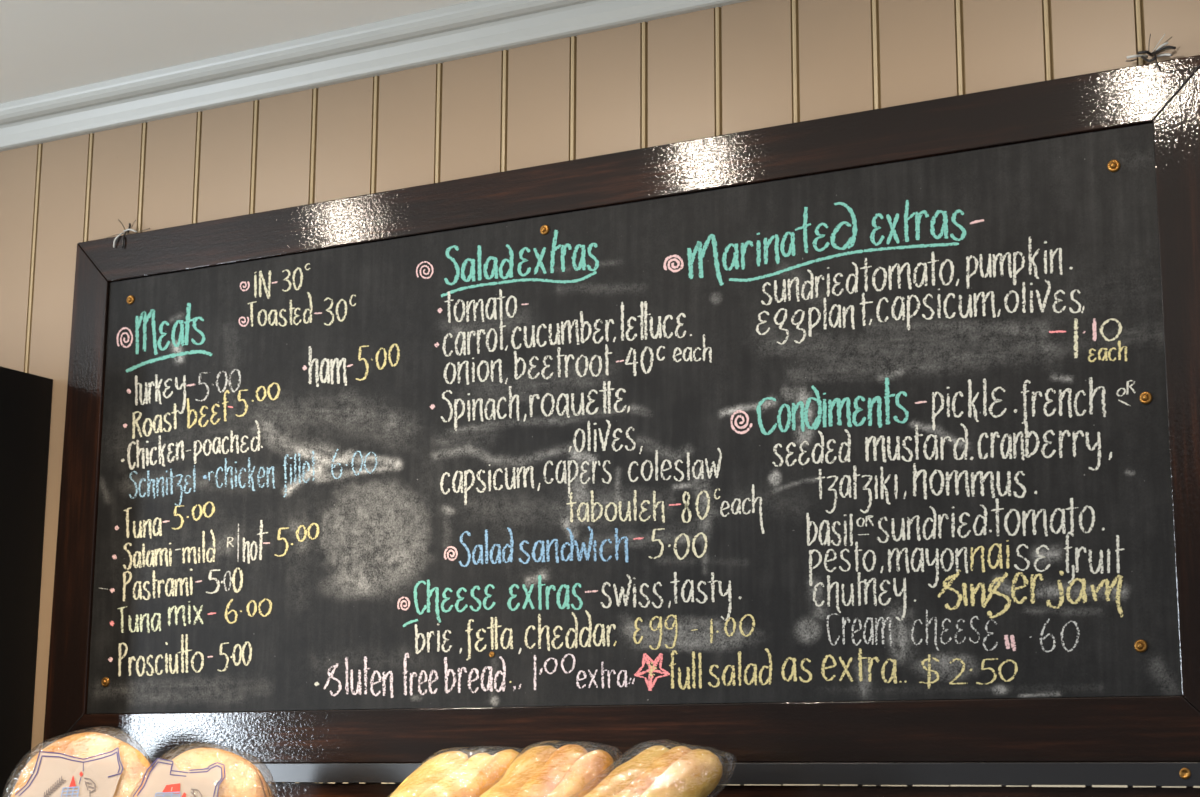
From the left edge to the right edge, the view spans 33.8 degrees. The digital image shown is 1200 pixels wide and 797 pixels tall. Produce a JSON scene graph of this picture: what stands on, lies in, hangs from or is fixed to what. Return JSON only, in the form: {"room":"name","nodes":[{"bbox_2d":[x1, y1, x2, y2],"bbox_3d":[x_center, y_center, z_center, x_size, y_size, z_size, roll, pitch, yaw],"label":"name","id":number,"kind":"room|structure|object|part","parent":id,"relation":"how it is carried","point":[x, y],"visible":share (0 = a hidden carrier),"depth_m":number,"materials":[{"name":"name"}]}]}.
{"room":"eatery","nodes":[
{"label":"eatery","id":0,"kind":"room"},
{"bbox_2d":[0,0,474,103],"bbox_3d":[-1.943,-1.084,1.458,5.280,0.064,5.280,-6,-13,28],"label":"ceiling","id":1,"kind":"structure","parent":0,"point":[47,46],"depth_m":3.48,"materials":[{"name":"paint"}]},
{"bbox_2d":[0,0,1199,787],"bbox_3d":[-0.692,0.759,3.430,5.280,2.942,0.056,-6,-13,28],"label":"wall","id":2,"kind":"structure","parent":0,"point":[752,64],"depth_m":3.33,"materials":[{"name":"beige paint"}]},
{"bbox_2d":[0,0,749,151],"bbox_3d":[-0.711,-0.585,3.644,5.280,0.079,0.075,-6,-13,28],"label":"trim","id":3,"kind":"structure","parent":2,"relation":"attached to","point":[477,27],"depth_m":3.52,"materials":[{"name":"white paint"}]},
{"bbox_2d":[43,34,1199,762],"bbox_3d":[-0.074,0.068,3.172,2.121,1.019,0.033,-6,-13,28],"label":"blackboard","id":4,"kind":"object","parent":2,"relation":"attached to","point":[870,410],"visible":1,"depth_m":3.06,"materials":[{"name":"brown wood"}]},
{"bbox_3d":[-0.961,0.180,3.647,0.096,0.970,0.021,-6,-13,28],"label":"frame rail","id":5,"kind":"part","parent":4,"relation":"part of","materials":[{"name":"brown wood"}]},
{"bbox_3d":[-0.076,0.525,3.083,2.119,0.086,0.021,-6,-13,28],"label":"frame rail","id":6,"kind":"part","parent":4,"relation":"part of","materials":[{"name":"brown wood"}]},
{"bbox_3d":[-0.066,-0.345,3.250,2.106,0.086,0.021,-6,-13,28],"label":"frame rail","id":7,"kind":"part","parent":4,"relation":"part of","materials":[{"name":"brown wood"}]},
{"bbox_3d":[0.818,0.000,2.686,0.086,0.970,0.021,-6,-13,28],"label":"frame rail","id":8,"kind":"part","parent":4,"relation":"part of","materials":[{"name":"brown wood"}]},
{"bbox_2d":[152,763,1199,796],"bbox_3d":[-0.101,0.632,2.789,2.329,0.234,0.519,-6,-13,28],"label":"shelf","id":9,"kind":"object","parent":2,"relation":"attached to","point":[319,779],"visible":0.56,"depth_m":2.80,"materials":[{"name":"black"}]},
{"bbox_2d":[11,732,151,796],"bbox_3d":[-0.869,0.693,3.313,0.296,0.284,0.131,-1,-11,8],"label":"bread loaf","id":10,"kind":"object","parent":9,"relation":"on","point":[87,764],"visible":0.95,"depth_m":3.31,"materials":[{"name":"beige food"}]},
{"bbox_3d":[-0.893,0.641,3.303,0.199,0.111,0.036,-2,-11,12],"label":"printed panel","id":11,"kind":"part","parent":10,"relation":"part of","materials":[{"name":"beige paper"}]},
{"bbox_2d":[133,748,273,796],"bbox_3d":[-0.637,0.675,3.131,0.268,0.258,0.122,-2,-11,13],"label":"bread loaf","id":12,"kind":"object","parent":9,"relation":"on","point":[198,772],"visible":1,"depth_m":3.13,"materials":[{"name":"beige food"}]},
{"bbox_3d":[-0.671,0.614,3.127,0.150,0.083,0.027,-2,-11,11],"label":"printed panel","id":13,"kind":"part","parent":12,"relation":"part of","materials":[{"name":"beige paper"}]},
{"bbox_2d":[390,749,520,796],"bbox_3d":[-0.270,0.631,2.917,0.335,0.234,0.135,6,-12,-27],"label":"bread loaf","id":14,"kind":"object","parent":9,"relation":"on","point":[451,773],"visible":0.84,"depth_m":2.94,"materials":[{"name":"beige food"}]},
{"bbox_2d":[480,744,613,796],"bbox_3d":[-0.128,0.610,2.822,0.282,0.241,0.191,9,-14,-38],"label":"bread loaf","id":15,"kind":"object","parent":9,"relation":"on","point":[569,770],"visible":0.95,"depth_m":2.85,"materials":[{"name":"food"}]},
{"bbox_2d":[584,745,722,796],"bbox_3d":[0.002,0.595,2.748,0.364,0.240,0.148,4,-12,-20],"label":"bread loaf","id":16,"kind":"object","parent":9,"relation":"on","point":[657,771],"visible":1,"depth_m":2.77,"materials":[{"name":"food"}]},
{"bbox_3d":[0.004,0.680,3.012,2.292,0.177,0.018,-6,-13,28],"label":"panel","id":17,"kind":"part","parent":9,"relation":"part of","materials":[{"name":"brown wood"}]},
{"bbox_2d":[1179,768,1190,778],"bbox_3d":[0.771,0.494,2.601,0.015,0.015,0.003,-6,-13,28],"label":"screw","id":18,"kind":"object","parent":9,"relation":"on","point":[1184,773],"depth_m":2.60,"materials":[{"name":"gold metal"}]},
{"bbox_3d":[-1.957,1.800,0.893,5.280,0.072,5.280,-6,-13,28],"label":"floor","id":19,"kind":"structure","parent":0,"visible":0},
{"bbox_2d":[0,366,52,796],"bbox_3d":[-1.388,1.096,3.526,0.600,2.311,0.332,-6,-13,28],"label":"tall cabinet","id":20,"kind":"object","parent":19,"relation":"on","point":[25,398],"visible":1,"depth_m":3.63,"materials":[{"name":"black laminate"}]}
]}

